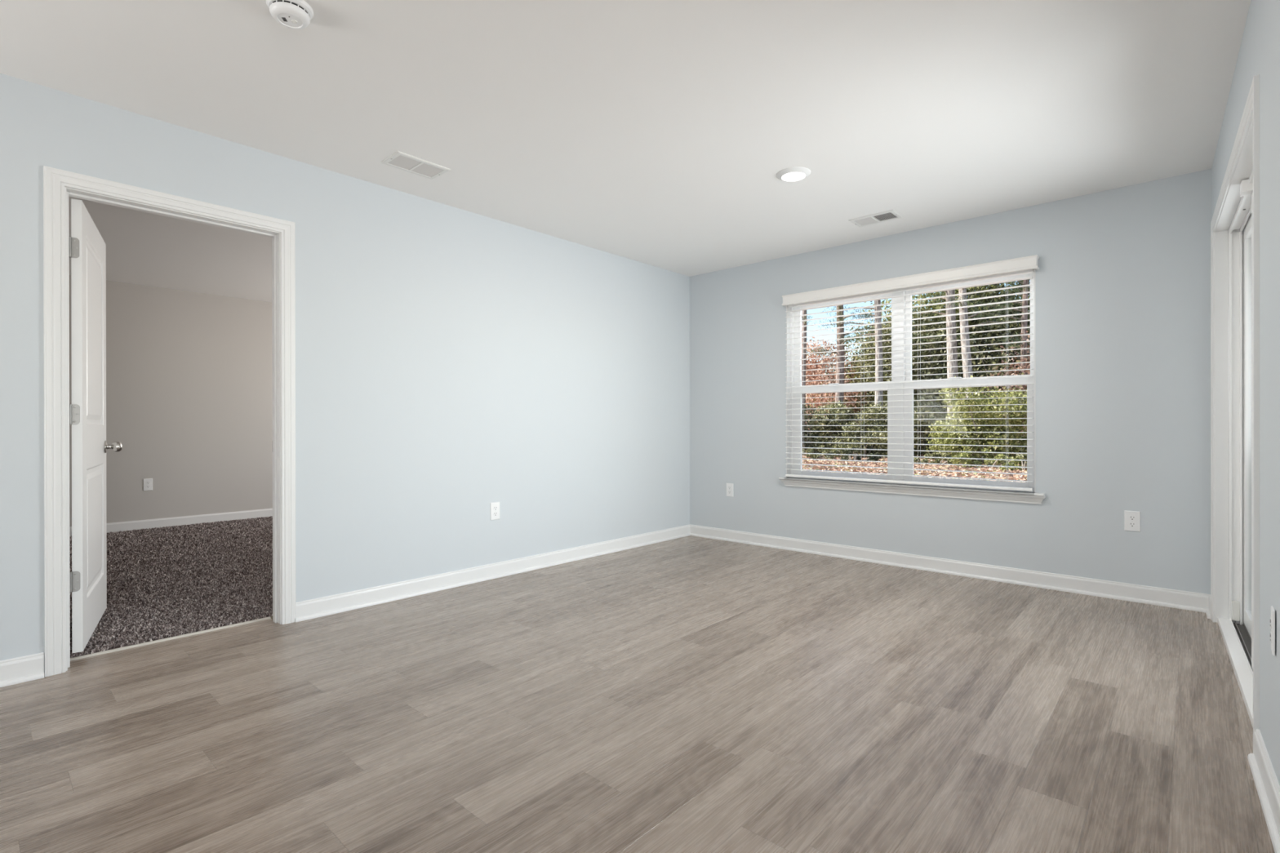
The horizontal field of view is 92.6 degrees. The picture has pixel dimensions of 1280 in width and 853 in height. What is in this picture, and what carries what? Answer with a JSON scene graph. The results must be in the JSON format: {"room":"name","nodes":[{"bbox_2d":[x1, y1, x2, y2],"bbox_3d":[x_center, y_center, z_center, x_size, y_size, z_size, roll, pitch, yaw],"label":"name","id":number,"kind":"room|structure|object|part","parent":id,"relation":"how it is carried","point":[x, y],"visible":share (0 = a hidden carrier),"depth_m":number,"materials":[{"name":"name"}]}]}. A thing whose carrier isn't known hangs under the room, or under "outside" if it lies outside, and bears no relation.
{"room":"empty living room","nodes":[
{"label":"empty living room","id":0,"kind":"room"},
{"bbox_2d":[69,275,272,526],"bbox_3d":[-4.724,-0.190,6.458,0.150,2.440,6.248,0,0,42],"label":"wall","id":1,"kind":"structure","parent":0,"point":[189,375],"depth_m":6.34,"materials":[{"name":"grey paint"}]},
{"bbox_2d":[142,478,152,490],"bbox_3d":[-4.925,0.582,6.117,0.008,0.118,0.074,0,0,42],"label":"wall outlet","id":2,"kind":"object","parent":1,"relation":"attached to","point":[147,483],"visible":1,"depth_m":6.12,"materials":[{"name":"white plastic"}]},
{"bbox_2d":[69,508,272,537],"bbox_3d":[-4.713,0.981,6.350,0.012,0.099,6.098,0,0,42],"label":"baseboard","id":3,"kind":"structure","parent":1,"relation":"attached to","point":[187,520],"depth_m":6.33,"materials":[{"name":"white wood"}]},
{"bbox_2d":[69,515,272,657],"bbox_3d":[-3.203,1.019,4.985,4.082,0.014,6.098,0,0,42],"label":"carpet","id":4,"kind":"object","parent":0,"point":[164,582],"visible":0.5,"depth_m":4.05,"materials":[{"name":"grey carpet"}]},
{"bbox_2d":[0,73,689,675],"bbox_3d":[-2.455,-0.188,2.622,0.114,2.440,8.598,0,0,42],"label":"wall","id":5,"kind":"structure","parent":0,"point":[451,362],"depth_m":3.68,"materials":[{"name":"blue paint"}]},
{"bbox_2d":[0,652,44,687],"bbox_3d":[-3.870,0.986,0.952,0.026,0.099,4.220,0,0,42],"label":"baseboard","id":6,"kind":"structure","parent":5,"relation":"attached to","point":[21,669],"depth_m":2.47,"materials":[{"name":"white"}]},
{"bbox_2d":[43,165,296,676],"bbox_3d":[-2.472,-0.021,3.173,0.913,2.105,0.950,0,0,42],"label":"door","id":7,"kind":"structure","parent":5,"relation":"in","point":[86,582],"depth_m":2.78,"materials":[{"name":"white wood"}]},
{"bbox_3d":[-2.856,0.109,3.317,0.073,0.067,0.067,0,0,-35],"label":"knob","id":8,"kind":"part","parent":7,"relation":"part of","materials":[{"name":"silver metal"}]},
{"bbox_2d":[70,616,271,661],"bbox_3d":[-2.258,1.027,2.983,0.024,0.008,0.810,0,0,42],"label":"trim","id":9,"kind":"structure","parent":5,"relation":"attached to","point":[269,617],"depth_m":2.94,"materials":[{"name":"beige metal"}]},
{"bbox_2d":[294,524,690,622],"bbox_3d":[-0.669,0.978,4.493,0.026,0.099,3.430,0,0,42],"label":"baseboard","id":10,"kind":"structure","parent":5,"relation":"attached to","point":[310,609],"depth_m":3.98,"materials":[{"name":"white wood"}]},
{"bbox_2d":[490,502,499,519],"bbox_3d":[-0.984,0.575,4.158,0.008,0.118,0.074,0,0,42],"label":"wall outlet","id":11,"kind":"object","parent":5,"relation":"attached to","point":[495,507],"visible":1,"depth_m":4.16,"materials":[{"name":"white plastic"}]},
{"bbox_2d":[0,0,1250,302],"bbox_3d":[-1.230,-1.469,1.511,12.150,0.120,8.898,0,0,42],"label":"ceiling","id":12,"kind":"structure","parent":0,"point":[657,133],"depth_m":2.63,"materials":[{"name":"white paint"}]},
{"bbox_2d":[266,0,313,29],"bbox_3d":[-1.175,-1.386,2.052,0.139,0.047,0.139,0,0,-9],"label":"smoke detector","id":13,"kind":"object","parent":12,"relation":"attached to","point":[291,14],"visible":1,"depth_m":2.03,"materials":[{"name":"white plastic"}]},
{"bbox_2d":[380,151,450,179],"bbox_3d":[-1.210,-1.406,3.303,0.195,0.010,0.300,0,0,42],"label":"ceiling vent","id":14,"kind":"object","parent":12,"relation":"in","point":[400,160],"visible":1,"depth_m":3.29,"materials":[{"name":"white metal"}]},
{"bbox_2d":[776,166,810,182],"bbox_3d":[0.859,-1.405,3.419,0.187,0.018,0.187,0,0,42],"label":"recessed light","id":15,"kind":"object","parent":12,"relation":"in","point":[795,173],"visible":1,"depth_m":3.39,"materials":[{"name":"white plastic"}]},
{"bbox_2d":[848,209,902,226],"bbox_3d":[1.602,-1.411,4.156,0.300,0.010,0.190,0,0,42],"label":"ceiling vent","id":16,"kind":"object","parent":12,"relation":"in","point":[891,215],"visible":1,"depth_m":4.15,"materials":[{"name":"white metal"}]},
{"bbox_2d":[0,535,1275,852],"bbox_3d":[0.329,1.031,0.116,7.668,0.001,8.608,0,0,42],"label":"floor","id":17,"kind":"structure","parent":0,"point":[691,694],"depth_m":2.11,"materials":[{"name":"grey wood"}]},
{"bbox_2d":[689,168,1211,594],"bbox_3d":[1.970,-0.197,4.519,4.137,2.440,0.150,0,0,42],"label":"wall","id":18,"kind":"structure","parent":0,"point":[1122,279],"depth_m":3.82,"materials":[{"name":"blue paint"}]},
{"bbox_2d":[726,483,733,497],"bbox_3d":[0.803,0.568,5.468,0.074,0.118,0.008,0,0,42],"label":"wall outlet","id":19,"kind":"object","parent":18,"relation":"attached to","point":[730,486],"visible":1,"depth_m":5.46,"materials":[{"name":"white plastic"}]},
{"bbox_2d":[778,268,1045,504],"bbox_3d":[1.913,-0.274,4.536,1.867,1.535,0.200,0,0,42],"label":"window","id":20,"kind":"structure","parent":18,"relation":"in","point":[1007,495],"depth_m":4.52,"materials":[{"name":"white plastic"}]},
{"bbox_3d":[1.593,0.025,4.853,0.830,0.740,0.040,0,0,42],"label":"sash","id":21,"kind":"part","parent":20,"relation":"part of","materials":[{"name":"white plastic"}]},
{"bbox_3d":[1.616,-0.652,4.878,0.830,0.720,0.028,0,0,42],"label":"sash","id":22,"kind":"part","parent":20,"relation":"part of","materials":[{"name":"white plastic"}]},
{"bbox_2d":[782,254,1039,491],"bbox_3d":[1.873,-0.334,4.487,1.794,1.496,0.110,0,0,42],"label":"window blind","id":23,"kind":"object","parent":20,"relation":"attached to","point":[1027,264],"visible":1,"depth_m":4.36,"materials":[{"name":"white plastic"}]},
{"bbox_3d":[1.322,-0.299,4.982,0.001,1.395,0.054,0,0,42],"label":"ladder cord","id":24,"kind":"part","parent":23,"relation":"part of","materials":[{"name":"white fabric"}]},
{"bbox_3d":[1.693,-0.299,4.647,0.001,1.395,0.054,0,0,42],"label":"ladder cord","id":25,"kind":"part","parent":23,"relation":"part of","materials":[{"name":"white fabric"}]},
{"bbox_3d":[1.866,0.405,4.492,1.741,0.019,0.050,0,0,42],"label":"rail","id":26,"kind":"part","parent":23,"relation":"part of","materials":[{"name":"white plastic"}]},
{"bbox_3d":[1.997,-0.299,4.372,0.001,1.395,0.054,0,0,42],"label":"ladder cord","id":27,"kind":"part","parent":23,"relation":"part of","materials":[{"name":"white fabric"}]},
{"bbox_3d":[2.405,-0.299,4.003,0.001,1.395,0.054,0,0,42],"label":"ladder cord","id":28,"kind":"part","parent":23,"relation":"part of","materials":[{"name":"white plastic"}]},
{"bbox_3d":[2.258,0.025,4.251,0.814,0.740,0.040,0,0,42],"label":"sash","id":29,"kind":"part","parent":20,"relation":"part of","materials":[{"name":"white plastic"}]},
{"bbox_3d":[2.281,-0.652,4.277,0.814,0.720,0.028,0,0,42],"label":"sash","id":30,"kind":"part","parent":20,"relation":"part of","materials":[{"name":"white plastic"}]},
{"bbox_2d":[689,524,1210,613],"bbox_3d":[1.798,0.974,4.558,3.602,0.099,0.026,0,0,42],"label":"baseboard","id":31,"kind":"structure","parent":18,"relation":"attached to","point":[1180,599],"depth_m":4.10,"materials":[{"name":"white wood"}]},
{"bbox_2d":[1124,510,1140,532],"bbox_3d":[2.888,0.556,3.584,0.074,0.118,0.008,0,0,42],"label":"wall outlet","id":32,"kind":"object","parent":18,"relation":"attached to","point":[1131,518],"visible":1,"depth_m":3.58,"materials":[{"name":"white plastic"}]},
{"bbox_2d":[1128,522,1136,527],"bbox_3d":[2.886,0.575,3.583,0.034,0.027,0.003,0,0,42],"label":"receptacle","id":33,"kind":"object","parent":32,"relation":"attached to","point":[1131,524],"depth_m":3.58,"materials":[{"name":"white plastic"}]},
{"bbox_2d":[1128,515,1136,520],"bbox_3d":[2.886,0.536,3.582,0.034,0.027,0.003,0,0,42],"label":"receptacle","id":34,"kind":"object","parent":32,"relation":"attached to","point":[1131,517],"depth_m":3.58,"materials":[{"name":"white plastic"}]},
{"bbox_2d":[1211,0,1279,786],"bbox_3d":[2.438,-0.195,2.409,0.140,2.440,2.760,0,0,40],"label":"wall","id":35,"kind":"structure","parent":0,"point":[1259,53],"depth_m":1.73,"materials":[{"name":"blue paint"}]},
{"bbox_2d":[1205,595,1210,618],"bbox_3d":[3.083,0.974,3.309,0.027,0.099,0.155,0,0,40],"label":"baseboard","id":36,"kind":"structure","parent":35,"relation":"attached to","point":[1208,611],"depth_m":3.29,"materials":[{"name":"white"}]},
{"bbox_2d":[1210,74,1259,753],"bbox_3d":[2.523,-0.027,2.513,0.163,2.104,1.789,0,0,40],"label":"door","id":37,"kind":"structure","parent":35,"relation":"in","point":[1234,244],"depth_m":3.11,"materials":[{"name":"white wood"}]},
{"bbox_3d":[2.499,1.007,2.536,0.050,0.036,1.653,0,0,40],"label":"sill","id":38,"kind":"part","parent":37,"relation":"part of","materials":[{"name":"white plastic"}]},
{"bbox_3d":[2.548,0.006,2.492,0.098,2.037,1.653,0,0,40],"label":"frame","id":39,"kind":"part","parent":37,"relation":"part of","materials":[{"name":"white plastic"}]},
{"bbox_3d":[2.821,0.000,2.785,0.032,2.001,0.829,0,0,40],"label":"fixed panel","id":40,"kind":"part","parent":37,"relation":"part of","materials":[{"name":"white plastic"}]},
{"bbox_3d":[2.821,-0.010,2.785,0.006,1.869,0.721,0,0,40],"label":"glass pane","id":41,"kind":"part","parent":37,"relation":"part of","materials":[{"name":"glass"}]},
{"bbox_3d":[2.277,0.001,2.205,0.026,2.001,0.840,0,0,40],"label":"sliding panel","id":42,"kind":"part","parent":37,"relation":"part of","materials":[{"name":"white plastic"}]},
{"bbox_2d":[1247,728,1279,852],"bbox_3d":[1.681,0.978,1.633,0.026,0.099,0.648,0,0,40],"label":"baseboard","id":43,"kind":"structure","parent":35,"relation":"attached to","point":[1268,788],"depth_m":1.66,"materials":[{"name":"white"}]},
{"bbox_2d":[1270,605,1275,656],"bbox_3d":[1.705,0.549,1.648,0.008,0.118,0.074,0,0,44],"label":"wall outlet","id":44,"kind":"object","parent":35,"relation":"attached to","point":[1273,611],"visible":1,"depth_m":1.62,"materials":[{"name":"white plastic"}]},
{"label":"outside","id":45,"kind":"structure","parent":0,"visible":0},
{"bbox_3d":[15.074,1.310,50.235,95.000,0.220,85.252,0,0,42],"label":"ground","id":46,"kind":"structure","parent":45,"visible":0},
{"bbox_2d":[801,310,812,452],"bbox_3d":[8.328,-6.219,30.894,4.003,15.612,3.954,0,0,42],"label":"pine tree","id":47,"kind":"object","parent":46,"relation":"on","point":[804,312],"visible":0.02,"depth_m":30.83,"materials":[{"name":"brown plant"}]},
{"bbox_2d":[802,444,840,459],"bbox_3d":[7.422,1.172,25.927,1.932,0.796,1.546,0,0,42],"label":"clump","id":48,"kind":"object","parent":46,"relation":"on","point":[809,450],"visible":0.73,"depth_m":25.64,"materials":[{"name":"green plant"}]},
{"bbox_2d":[802,403,848,454],"bbox_3d":[8.175,0.254,28.839,4.034,2.764,2.463,0,0,17],"label":"shrub","id":49,"kind":"object","parent":46,"relation":"on","point":[806,416],"visible":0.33,"depth_m":28.59,"materials":[{"name":"green plant"}]},
{"bbox_2d":[805,359,862,444],"bbox_3d":[11.235,-1.264,38.242,7.094,6.516,5.547,0,0,42],"label":"tree","id":50,"kind":"object","parent":46,"relation":"on","point":[832,359],"visible":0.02,"depth_m":39.29,"materials":[{"name":"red plant"}]},
{"bbox_2d":[805,337,866,434],"bbox_3d":[9.910,-1.653,34.461,6.071,6.860,5.056,0,0,42],"label":"tree","id":51,"kind":"object","parent":46,"relation":"on","point":[823,360],"visible":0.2,"depth_m":33.30,"materials":[{"name":"red plant"}]},
{"bbox_2d":[805,371,871,450],"bbox_3d":[10.035,-0.477,32.176,4.520,5.031,3.582,0,0,42],"label":"bush","id":52,"kind":"object","parent":46,"relation":"on","point":[848,393],"visible":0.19,"depth_m":31.78,"materials":[{"name":"red plant"}]},
{"bbox_2d":[804,303,875,444],"bbox_3d":[9.664,-6.593,29.979,4.086,16.360,4.070,0,0,-17],"label":"pine tree","id":53,"kind":"object","parent":46,"relation":"on","point":[838,376],"visible":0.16,"depth_m":30.00,"materials":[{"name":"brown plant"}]},
{"bbox_2d":[805,349,875,423],"bbox_3d":[12.140,-1.463,34.372,5.684,5.980,4.937,0,0,42],"label":"bush","id":54,"kind":"object","parent":46,"relation":"on","point":[847,375],"visible":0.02,"depth_m":33.75,"materials":[{"name":"green plant"}]},
{"bbox_2d":[802,400,887,454],"bbox_3d":[9.414,0.218,28.274,4.017,2.889,3.219,0,0,42],"label":"shrub","id":55,"kind":"object","parent":46,"relation":"on","point":[843,411],"visible":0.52,"depth_m":28.06,"materials":[{"name":"green plant"}]},
{"bbox_2d":[829,419,887,457],"bbox_3d":[9.659,0.617,26.556,3.001,1.899,1.920,0,0,42],"label":"shrub","id":56,"kind":"object","parent":46,"relation":"on","point":[874,434],"visible":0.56,"depth_m":26.46,"materials":[{"name":"green plant"}]},
{"bbox_2d":[840,446,881,461],"bbox_3d":[8.724,1.181,24.146,1.521,0.779,1.168,0,0,15],"label":"clump","id":57,"kind":"object","parent":46,"relation":"on","point":[844,451],"visible":0.73,"depth_m":24.00,"materials":[{"name":"green plant"}]},
{"bbox_2d":[826,319,933,435],"bbox_3d":[12.664,-1.940,32.084,4.735,7.362,5.995,0,0,-34],"label":"broadleaf tree","id":58,"kind":"object","parent":46,"relation":"on","point":[863,345],"visible":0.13,"depth_m":31.62,"materials":[{"name":"green plant"}]},
{"bbox_2d":[817,299,945,455],"bbox_3d":[10.589,-6.198,27.797,4.292,15.574,4.928,0,0,-27],"label":"pine tree","id":59,"kind":"object","parent":46,"relation":"on","point":[880,374],"visible":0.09,"depth_m":27.80,"materials":[{"name":"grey plant"}]},
{"bbox_2d":[856,401,939,456],"bbox_3d":[11.152,0.236,26.555,3.594,2.637,2.557,0,0,42],"label":"shrub","id":60,"kind":"object","parent":46,"relation":"on","point":[872,418],"visible":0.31,"depth_m":26.23,"materials":[{"name":"green plant"}]},
{"bbox_2d":[851,299,977,452],"bbox_3d":[14.281,-2.350,31.797,6.652,8.309,5.102,0,0,22],"label":"broadleaf tree","id":61,"kind":"object","parent":46,"relation":"on","point":[886,302],"visible":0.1,"depth_m":30.51,"materials":[{"name":"green plant"}]},
{"bbox_2d":[802,452,1026,482],"bbox_3d":[7.902,1.377,22.521,12.647,0.253,14.167,0,0,42],"label":"fallen leaves","id":62,"kind":"object","parent":46,"relation":"on","point":[923,466],"visible":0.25,"depth_m":19.49,"materials":[{"name":"brown plant"}]},
{"bbox_2d":[878,391,963,456],"bbox_3d":[12.340,0.044,26.096,3.753,3.022,3.043,0,0,42],"label":"shrub","id":63,"kind":"object","parent":46,"relation":"on","point":[942,415],"visible":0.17,"depth_m":25.54,"materials":[{"name":"green plant"}]},
{"bbox_2d":[853,294,998,453],"bbox_3d":[14.354,-2.111,30.273,7.009,9.116,5.894,0,0,27],"label":"broadleaf tree","id":64,"kind":"object","parent":46,"relation":"on","point":[928,365],"visible":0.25,"depth_m":29.62,"materials":[{"name":"green plant"}]},
{"bbox_2d":[913,452,955,465],"bbox_3d":[10.647,1.244,21.904,1.469,0.650,1.211,0,0,42],"label":"clump","id":65,"kind":"object","parent":46,"relation":"on","point":[937,460],"visible":0.53,"depth_m":21.90,"materials":[{"name":"green plant"}]},
{"bbox_2d":[860,281,1030,434],"bbox_3d":[16.207,-4.018,32.356,7.962,13.260,9.436,0,0,-8],"label":"broadleaf tree","id":66,"kind":"object","parent":46,"relation":"on","point":[935,306],"visible":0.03,"depth_m":30.10,"materials":[{"name":"green plant"}]},
{"bbox_2d":[915,289,986,417],"bbox_3d":[13.116,-6.130,26.192,3.808,15.436,3.786,0,0,42],"label":"pine tree","id":67,"kind":"object","parent":46,"relation":"on","point":[953,344],"visible":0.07,"depth_m":26.04,"materials":[{"name":"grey plant"}]},
{"bbox_2d":[926,288,1022,456],"bbox_3d":[13.339,-6.135,25.308,3.992,15.457,4.594,0,0,42],"label":"pine tree","id":68,"kind":"object","parent":46,"relation":"on","point":[963,336],"visible":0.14,"depth_m":25.35,"materials":[{"name":"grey plant"}]},
{"bbox_2d":[920,302,1030,454],"bbox_3d":[16.913,-1.669,27.685,6.522,8.143,6.746,0,0,-26],"label":"broadleaf tree","id":69,"kind":"object","parent":46,"relation":"on","point":[988,335],"visible":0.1,"depth_m":27.78,"materials":[{"name":"green plant"}]},
{"bbox_2d":[925,375,1026,463],"bbox_3d":[12.192,-0.108,21.908,3.250,3.440,3.739,0,0,-18],"label":"shrub","id":70,"kind":"object","parent":46,"relation":"on","point":[977,416],"visible":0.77,"depth_m":21.73,"materials":[{"name":"green plant"}]},
{"bbox_2d":[924,279,1030,426],"bbox_3d":[17.820,-3.500,29.924,6.029,10.064,8.320,0,0,-12],"label":"broadleaf tree","id":71,"kind":"object","parent":46,"relation":"on","point":[980,348],"visible":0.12,"depth_m":28.73,"materials":[{"name":"green plant"}]},
{"bbox_2d":[934,279,1030,435],"bbox_3d":[16.359,-5.129,26.482,6.044,13.420,4.765,0,0,42],"label":"pine tree","id":72,"kind":"object","parent":46,"relation":"on","point":[1024,303],"visible":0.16,"depth_m":26.56,"materials":[{"name":"green plant"}]},
{"bbox_2d":[939,289,1030,377],"bbox_3d":[21.246,-3.461,37.677,11.164,10.097,9.041,0,0,42],"label":"tree","id":73,"kind":"object","parent":46,"relation":"on","point":[1029,290],"visible":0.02,"depth_m":36.44,"materials":[{"name":"green plant"}]},
{"bbox_2d":[951,448,1022,471],"bbox_3d":[11.408,1.139,20.059,2.208,0.867,1.760,0,0,42],"label":"clump","id":74,"kind":"object","parent":46,"relation":"on","point":[966,455],"visible":0.66,"depth_m":20.07,"materials":[{"name":"green plant"}]},
{"bbox_2d":[977,326,1030,437],"bbox_3d":[16.466,-1.363,25.426,5.248,6.058,4.071,0,0,42],"label":"bush","id":75,"kind":"object","parent":46,"relation":"on","point":[1015,373],"visible":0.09,"depth_m":25.91,"materials":[{"name":"green plant"}]},
{"bbox_2d":[982,388,1026,463],"bbox_3d":[14.079,0.091,21.754,3.972,3.023,3.023,0,0,42],"label":"shrub","id":76,"kind":"object","parent":46,"relation":"on","point":[1024,451],"visible":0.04,"depth_m":21.95,"materials":[{"name":"green plant"}]},
{"bbox_2d":[1001,453,1026,471],"bbox_3d":[11.998,1.210,19.121,1.078,0.717,1.575,0,0,-38],"label":"clump","id":77,"kind":"object","parent":46,"relation":"on","point":[1023,456],"visible":0.21,"depth_m":19.20,"materials":[{"name":"green plant"}]}
]}

